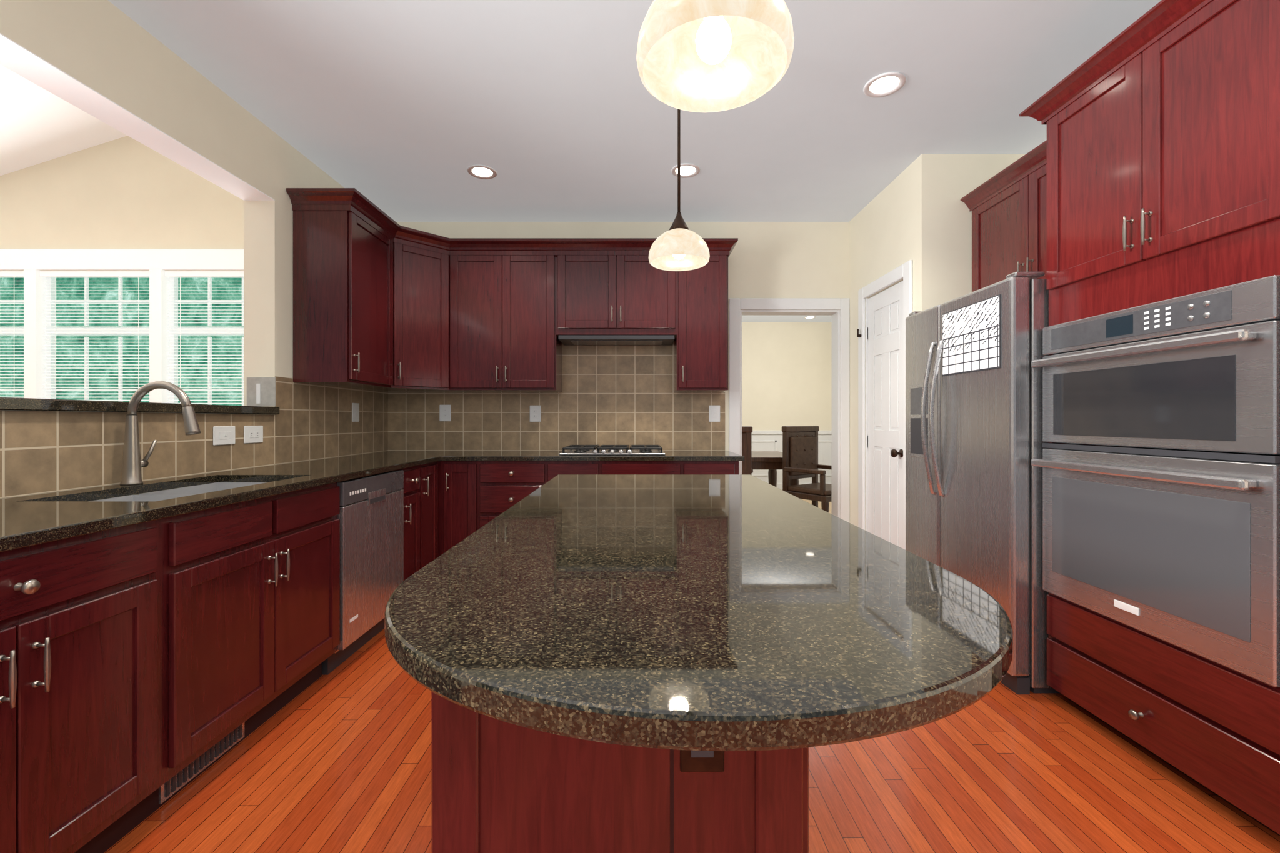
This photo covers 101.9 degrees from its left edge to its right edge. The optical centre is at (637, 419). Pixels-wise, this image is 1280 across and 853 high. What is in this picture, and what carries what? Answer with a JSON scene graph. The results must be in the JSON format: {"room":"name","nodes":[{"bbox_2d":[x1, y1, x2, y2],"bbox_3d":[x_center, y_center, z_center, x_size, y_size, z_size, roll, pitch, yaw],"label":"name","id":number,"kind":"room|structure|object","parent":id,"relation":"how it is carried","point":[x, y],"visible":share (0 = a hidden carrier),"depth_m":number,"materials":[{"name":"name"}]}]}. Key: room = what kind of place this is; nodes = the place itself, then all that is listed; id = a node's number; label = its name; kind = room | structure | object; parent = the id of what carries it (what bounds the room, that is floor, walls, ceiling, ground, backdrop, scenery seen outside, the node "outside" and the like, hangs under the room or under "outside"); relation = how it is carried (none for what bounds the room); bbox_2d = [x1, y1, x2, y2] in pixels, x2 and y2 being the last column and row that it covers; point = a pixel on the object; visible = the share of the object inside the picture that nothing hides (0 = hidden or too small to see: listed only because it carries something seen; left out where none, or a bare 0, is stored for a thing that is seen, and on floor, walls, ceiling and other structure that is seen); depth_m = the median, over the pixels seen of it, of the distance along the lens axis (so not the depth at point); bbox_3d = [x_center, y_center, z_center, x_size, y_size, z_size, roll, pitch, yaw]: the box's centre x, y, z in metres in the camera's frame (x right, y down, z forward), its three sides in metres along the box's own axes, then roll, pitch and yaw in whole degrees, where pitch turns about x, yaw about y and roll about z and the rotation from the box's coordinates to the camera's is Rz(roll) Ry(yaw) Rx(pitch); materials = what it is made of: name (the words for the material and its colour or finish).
{"room":"kitchen","nodes":[
{"label":"kitchen","id":0,"kind":"room"},
{"bbox_2d":[0,65,126,176],"bbox_3d":[-4.385,-2.228,1.345,4.430,1.504,5.890,0,0,0],"label":"ceiling","id":1,"kind":"structure","parent":0,"point":[37,126],"depth_m":3.87,"materials":[{"name":"paint"}]},
{"bbox_2d":[0,135,243,270],"bbox_3d":[-4.385,-0.860,4.220,4.430,4.040,0.140,0,0,0],"label":"wall","id":2,"kind":"structure","parent":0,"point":[122,193],"depth_m":4.15,"materials":[{"name":"beige paint"}]},
{"bbox_2d":[0,0,274,200],"bbox_3d":[-2.085,-2.045,0.630,0.170,1.670,4.460,0,0,0],"label":"header beam","id":3,"kind":"structure","parent":0,"point":[90,55],"depth_m":2.09,"materials":[{"name":"paint"}]},
{"bbox_2d":[91,133,344,501],"bbox_3d":[-2.085,-0.860,1.275,0.170,4.040,5.750,0,0,0],"label":"wall","id":4,"kind":"structure","parent":0,"point":[268,225],"depth_m":2.86,"materials":[{"name":"beige paint"}]},
{"bbox_2d":[0,396,279,414],"bbox_3d":[-2.087,-0.051,0.626,0.245,0.040,4.452,0,0,0],"label":"half-wall ledge","id":5,"kind":"object","parent":4,"relation":"on","point":[6,404],"visible":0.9,"depth_m":1.93,"materials":[{"name":"black stone"}]},
{"bbox_2d":[0,376,388,498],"bbox_3d":[-2.072,0.012,2.197,0.156,0.505,3.894,0,0,0],"label":"tile backsplash","id":6,"kind":"structure","parent":4,"relation":"attached to","point":[41,452],"depth_m":2.30,"materials":[{"name":"beige tile"}]},
{"bbox_2d":[213,426,234,445],"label":"light switch","id":7,"kind":"object","parent":6,"relation":"attached to","point":[224,435],"depth_m":2.49,"materials":[{"name":"white plastic"}]},
{"bbox_2d":[243,425,263,443],"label":"outlet","id":8,"kind":"object","parent":6,"relation":"attached to","point":[252,434],"depth_m":2.68,"materials":[{"name":"white plastic"}]},
{"bbox_2d":[351,403,359,421],"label":"outlet","id":9,"kind":"object","parent":6,"relation":"attached to","point":[355,406],"depth_m":3.66,"materials":[{"name":"white plastic"}]},
{"bbox_2d":[396,221,849,451],"bbox_3d":[-0.189,-0.212,4.220,3.963,2.745,0.140,0,0,0],"label":"wall","id":10,"kind":"structure","parent":0,"point":[767,259],"depth_m":4.15,"materials":[{"name":"beige paint"}]},
{"bbox_2d":[439,405,450,421],"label":"outlet","id":11,"kind":"object","parent":10,"relation":"attached to","point":[444,410],"depth_m":4.14,"materials":[{"name":"white plastic"}]},
{"bbox_2d":[286,188,738,392],"bbox_3d":[-0.632,-0.767,3.542,2.720,1.095,1.200,0,0,0],"label":"upper cabinet","id":12,"kind":"object","parent":10,"relation":"attached to","point":[381,304],"visible":0.97,"depth_m":3.81,"materials":[{"name":"red wood"}]},
{"bbox_2d":[558,335,674,345],"bbox_3d":[-0.155,-0.610,3.988,0.860,0.038,0.308,0,0,0],"label":"hood insert","id":13,"kind":"object","parent":12,"relation":"attached to","point":[566,340],"visible":1,"depth_m":3.87,"materials":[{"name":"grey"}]},
{"bbox_2d":[530,405,541,421],"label":"outlet","id":14,"kind":"object","parent":10,"relation":"attached to","point":[535,410],"depth_m":4.14,"materials":[{"name":"white plastic"}]},
{"bbox_2d":[388,341,724,450],"bbox_3d":[-0.647,-0.183,4.147,2.694,0.895,0.006,0,0,0],"label":"tile backsplash","id":15,"kind":"structure","parent":10,"relation":"attached to","point":[610,395],"depth_m":4.14,"materials":[{"name":"beige tile"}]},
{"bbox_2d":[708,405,719,421],"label":"outlet","id":16,"kind":"object","parent":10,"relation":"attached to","point":[714,410],"depth_m":4.14,"materials":[{"name":"white plastic"}]},
{"bbox_2d":[728,298,849,523],"bbox_3d":[1.211,0.095,4.210,0.962,2.130,0.160,0,0,0],"label":"door frame","id":17,"kind":"structure","parent":10,"relation":"attached to","point":[839,308],"depth_m":4.13,"materials":[{"name":"white wood"}]},
{"bbox_2d":[108,0,1161,321],"bbox_3d":[0.745,-1.635,3.470,5.490,0.100,10.140,0,0,0],"label":"ceiling","id":18,"kind":"structure","parent":0,"point":[395,101],"depth_m":2.56,"materials":[{"name":"paint"}]},
{"bbox_2d":[467,165,497,179],"bbox_3d":[-0.990,-1.580,3.310,0.184,0.008,0.184,0,0,0],"label":"recessed light","id":19,"kind":"object","parent":18,"relation":"in","point":[478,171],"visible":1,"depth_m":3.31,"materials":[{"name":"white"}]},
{"bbox_2d":[648,108,709,271],"bbox_3d":[0.172,-1.117,2.150,0.253,0.934,0.253,0,0,0],"label":"pendant lamp","id":20,"kind":"object","parent":18,"relation":"hanging from","point":[679,249],"visible":0.86,"depth_m":2.12,"materials":[{"name":"white glass"}]},
{"bbox_2d":[671,163,699,178],"bbox_3d":[0.305,-1.580,3.290,0.184,0.008,0.184,0,0,0],"label":"recessed light","id":21,"kind":"object","parent":18,"relation":"in","point":[687,170],"visible":0.91,"depth_m":3.29,"materials":[{"name":"white"}]},
{"bbox_2d":[636,0,794,112],"bbox_3d":[0.132,-1.095,0.900,0.268,0.978,0.268,0,0,0],"label":"pendant lamp","id":22,"kind":"object","parent":18,"relation":"hanging from","point":[692,55],"visible":1,"depth_m":0.96,"materials":[{"name":"white glass"}]},
{"bbox_2d":[803,316,816,318],"bbox_3d":[2.660,-1.580,8.000,0.184,0.008,0.184,0,0,0],"label":"recessed light","id":23,"kind":"object","parent":18,"relation":"in","point":[807,317],"visible":1,"depth_m":7.99,"materials":[{"name":"white"}]},
{"bbox_2d":[863,71,906,97],"bbox_3d":[1.166,-1.580,2.450,0.184,0.008,0.184,0,0,0],"label":"recessed light","id":24,"kind":"object","parent":18,"relation":"in","point":[887,84],"visible":1,"depth_m":2.45,"materials":[{"name":"white"}]},
{"bbox_2d":[103,628,1279,852],"bbox_3d":[-2.065,1.185,1.345,9.070,0.050,5.890,0,0,0],"label":"floor","id":25,"kind":"structure","parent":0,"point":[344,766],"depth_m":1.63,"materials":[{"name":"brown wood"}]},
{"bbox_2d":[0,461,438,852],"bbox_3d":[-1.649,0.719,1.915,0.686,0.882,3.229,0,0,0],"label":"base cabinet","id":26,"kind":"object","parent":25,"relation":"on","point":[134,659],"visible":0.94,"depth_m":1.44,"materials":[{"name":"brown wood"}]},
{"bbox_2d":[0,450,744,552],"bbox_3d":[-0.635,0.261,2.207,2.715,0.032,3.873,0,0,0],"label":"countertop","id":27,"kind":"structure","parent":26,"relation":"on","point":[26,520],"depth_m":1.93,"materials":[{"name":"black stone"}]},
{"bbox_2d":[120,381,200,484],"bbox_3d":[-1.813,0.048,1.997,0.288,0.392,0.107,0,0,0],"label":"gooseneck faucet","id":28,"kind":"object","parent":27,"relation":"on","point":[132,464],"visible":1,"depth_m":1.96,"materials":[{"name":"silver metal"}]},
{"bbox_2d":[92,482,265,501],"bbox_3d":[-1.660,0.386,1.935,0.420,0.217,0.750,0,0,0],"label":"undermount sink","id":29,"kind":"object","parent":27,"relation":"in","point":[186,491],"visible":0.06,"depth_m":2.09,"materials":[{"name":"silver metal"}]},
{"bbox_2d":[558,445,665,454],"bbox_3d":[-0.175,0.219,3.845,0.740,0.050,0.490,0,0,0],"label":"gas cooktop","id":30,"kind":"object","parent":27,"relation":"in","point":[571,449],"visible":1,"depth_m":3.63,"materials":[{"name":"silver metal"}]},
{"bbox_2d":[321,470,403,674],"bbox_3d":[-1.644,0.721,2.655,0.632,0.878,0.607,0,0,0],"label":"dishwasher","id":31,"kind":"object","parent":25,"relation":"on","point":[370,515],"visible":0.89,"depth_m":2.57,"materials":[{"name":"silver metal"}]},
{"bbox_2d":[437,461,738,556],"bbox_3d":[-0.654,0.719,3.809,2.688,0.882,0.666,0,0,0],"label":"base cabinet","id":32,"kind":"object","parent":25,"relation":"on","point":[471,494],"visible":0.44,"depth_m":3.51,"materials":[{"name":"brown wood"}]},
{"bbox_2d":[431,691,808,852],"bbox_3d":[-0.009,0.719,1.567,0.734,0.882,1.497,0,0,0],"label":"base cabinet","id":33,"kind":"object","parent":25,"relation":"on","point":[498,786],"visible":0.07,"depth_m":0.83,"materials":[{"name":"brown wood"}]},
{"bbox_2d":[385,474,1013,751],"bbox_3d":[0.075,0.261,1.380,0.870,0.032,1.900,0,0,0],"label":"countertop","id":34,"kind":"structure","parent":33,"relation":"on","point":[714,612],"depth_m":0.62,"materials":[{"name":"grey stone"}]},
{"bbox_2d":[905,271,1059,694],"bbox_3d":[1.901,0.267,2.621,0.798,1.787,0.878,0,0,0],"label":"fridge","id":35,"kind":"object","parent":25,"relation":"on","point":[974,393],"visible":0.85,"depth_m":2.34,"materials":[{"name":"silver metal"}]},
{"bbox_2d":[960,0,1279,836],"bbox_3d":[1.985,-0.077,2.179,0.686,2.475,1.815,0,0,0],"label":"tall cabinet","id":36,"kind":"object","parent":25,"relation":"on","point":[1160,151],"visible":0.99,"depth_m":1.67,"materials":[{"name":"red wood"}]},
{"bbox_2d":[1031,443,1279,687],"bbox_3d":[1.948,0.404,1.771,0.645,0.615,0.792,0,0,0],"label":"wall oven","id":37,"kind":"object","parent":36,"relation":"in","point":[1180,548],"visible":1,"depth_m":1.63,"materials":[{"name":"grey metal"}]},
{"bbox_2d":[1031,275,1279,454],"bbox_3d":[1.923,-0.146,1.771,0.595,0.477,0.792,0,0,0],"label":"built-in microwave","id":38,"kind":"object","parent":36,"relation":"in","point":[1198,371],"visible":1,"depth_m":1.63,"materials":[{"name":"grey metal"}]},
{"bbox_2d":[741,321,831,430],"bbox_3d":[1.375,-0.212,8.470,4.230,2.745,0.140,0,0,0],"label":"wall","id":39,"kind":"structure","parent":0,"point":[787,366],"depth_m":8.40,"materials":[{"name":"paint"}]},
{"bbox_2d":[751,430,831,489],"bbox_3d":[1.375,0.665,6.345,3.950,0.990,4.110,0,0,0],"label":"wainscoting","id":40,"kind":"structure","parent":39,"relation":"attached to","point":[762,440],"depth_m":8.39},
{"bbox_2d":[800,498,831,513],"bbox_3d":[1.375,1.187,6.415,4.230,0.046,4.250,0,0,0],"label":"floor","id":41,"kind":"structure","parent":0,"point":[809,501],"depth_m":7.18,"materials":[{"name":"carpet"}]},
{"bbox_2d":[741,426,753,474],"bbox_3d":[0.820,0.610,5.099,0.565,1.100,0.526,0,0,0],"label":"dining chair","id":42,"kind":"object","parent":41,"relation":"on","point":[747,431],"visible":0.05,"depth_m":4.84,"materials":[{"name":"brown wood"}]},
{"bbox_2d":[751,451,798,487],"bbox_3d":[0.865,0.777,6.015,1.830,0.765,1.070,0,0,0],"label":"dining table","id":43,"kind":"object","parent":41,"relation":"on","point":[771,460],"visible":0.18,"depth_m":5.54,"materials":[{"name":"brown wood"}]},
{"bbox_2d":[781,425,831,512],"bbox_3d":[1.780,0.610,5.060,0.550,1.100,0.509,0,0,-35],"label":"dining chair","id":44,"kind":"object","parent":41,"relation":"on","point":[800,443],"visible":0.79,"depth_m":5.11,"materials":[{"name":"brown wood"}]},
{"bbox_2d":[849,153,938,526],"bbox_3d":[1.743,-0.212,3.620,0.100,2.745,1.060,0,0,0],"label":"wall","id":45,"kind":"structure","parent":0,"point":[900,225],"depth_m":3.39,"materials":[{"name":"beige paint"}]},
{"bbox_2d":[856,280,903,548],"bbox_3d":[1.690,0.126,3.585,0.099,2.044,0.602,0,0,0],"label":"pantry door","id":46,"kind":"structure","parent":45,"relation":"in","point":[885,441],"depth_m":3.57,"materials":[{"name":"white wood"}]},
{"bbox_2d":[858,260,913,549],"bbox_3d":[1.733,0.087,3.560,0.120,2.145,0.750,0,0,0],"label":"door frame","id":47,"kind":"structure","parent":45,"relation":"attached to","point":[905,271],"depth_m":3.84,"materials":[{"name":"white wood"}]},
{"bbox_2d":[938,153,1026,304],"bbox_3d":[2.131,-0.213,3.140,0.677,2.745,0.100,0,0,0],"label":"wall","id":48,"kind":"structure","parent":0,"point":[959,174],"depth_m":3.09,"materials":[{"name":"beige paint"}]},
{"bbox_3d":[-6.670,-0.860,1.345,0.140,4.040,5.890,0,0,0],"label":"wall","id":49,"kind":"structure","parent":0,"visible":0},
{"bbox_2d":[0,249,243,405],"bbox_3d":[-4.338,-0.545,4.178,3.085,1.630,0.115,0,0,0],"label":"room window","id":50,"kind":"structure","parent":49,"relation":"in","point":[31,261],"depth_m":4.13,"materials":[{"name":"white wood"}]},
{"bbox_2d":[0,270,23,397],"bbox_3d":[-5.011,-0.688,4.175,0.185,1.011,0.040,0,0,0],"label":"blinds","id":51,"kind":"object","parent":50,"relation":"attached to","point":[3,274],"depth_m":4.17,"materials":[{"name":"white plastic"}]},
{"bbox_2d":[40,270,149,401],"bbox_3d":[-4.348,-0.673,4.175,0.871,1.041,0.040,0,0,0],"label":"blinds","id":52,"kind":"object","parent":50,"relation":"attached to","point":[127,274],"depth_m":4.17,"materials":[{"name":"white plastic"}]},
{"bbox_2d":[165,270,243,404],"bbox_3d":[-3.469,-0.661,4.175,0.626,1.066,0.040,0,0,0],"label":"blinds","id":53,"kind":"object","parent":50,"relation":"attached to","point":[169,274],"depth_m":4.17,"materials":[{"name":"white plastic"}]},
{"label":"outside","id":54,"kind":"structure","parent":0,"visible":0},
{"bbox_2d":[0,277,243,405],"bbox_3d":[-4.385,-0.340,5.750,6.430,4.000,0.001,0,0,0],"label":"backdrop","id":55,"kind":"structure","parent":54,"point":[2,290],"depth_m":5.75,"materials":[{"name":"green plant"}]},
{"bbox_3d":[2.400,-0.213,0.745,0.140,2.745,4.690,0,0,0],"label":"wall","id":56,"kind":"structure","parent":0,"visible":0},
{"bbox_2d":[971,163,1046,291],"bbox_3d":[2.138,-0.955,2.630,0.380,0.630,0.912,0,0,0],"label":"upper cabinet","id":57,"kind":"object","parent":56,"relation":"attached to","point":[1009,229],"visible":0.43,"depth_m":2.76,"materials":[{"name":"red wood"}]}
]}

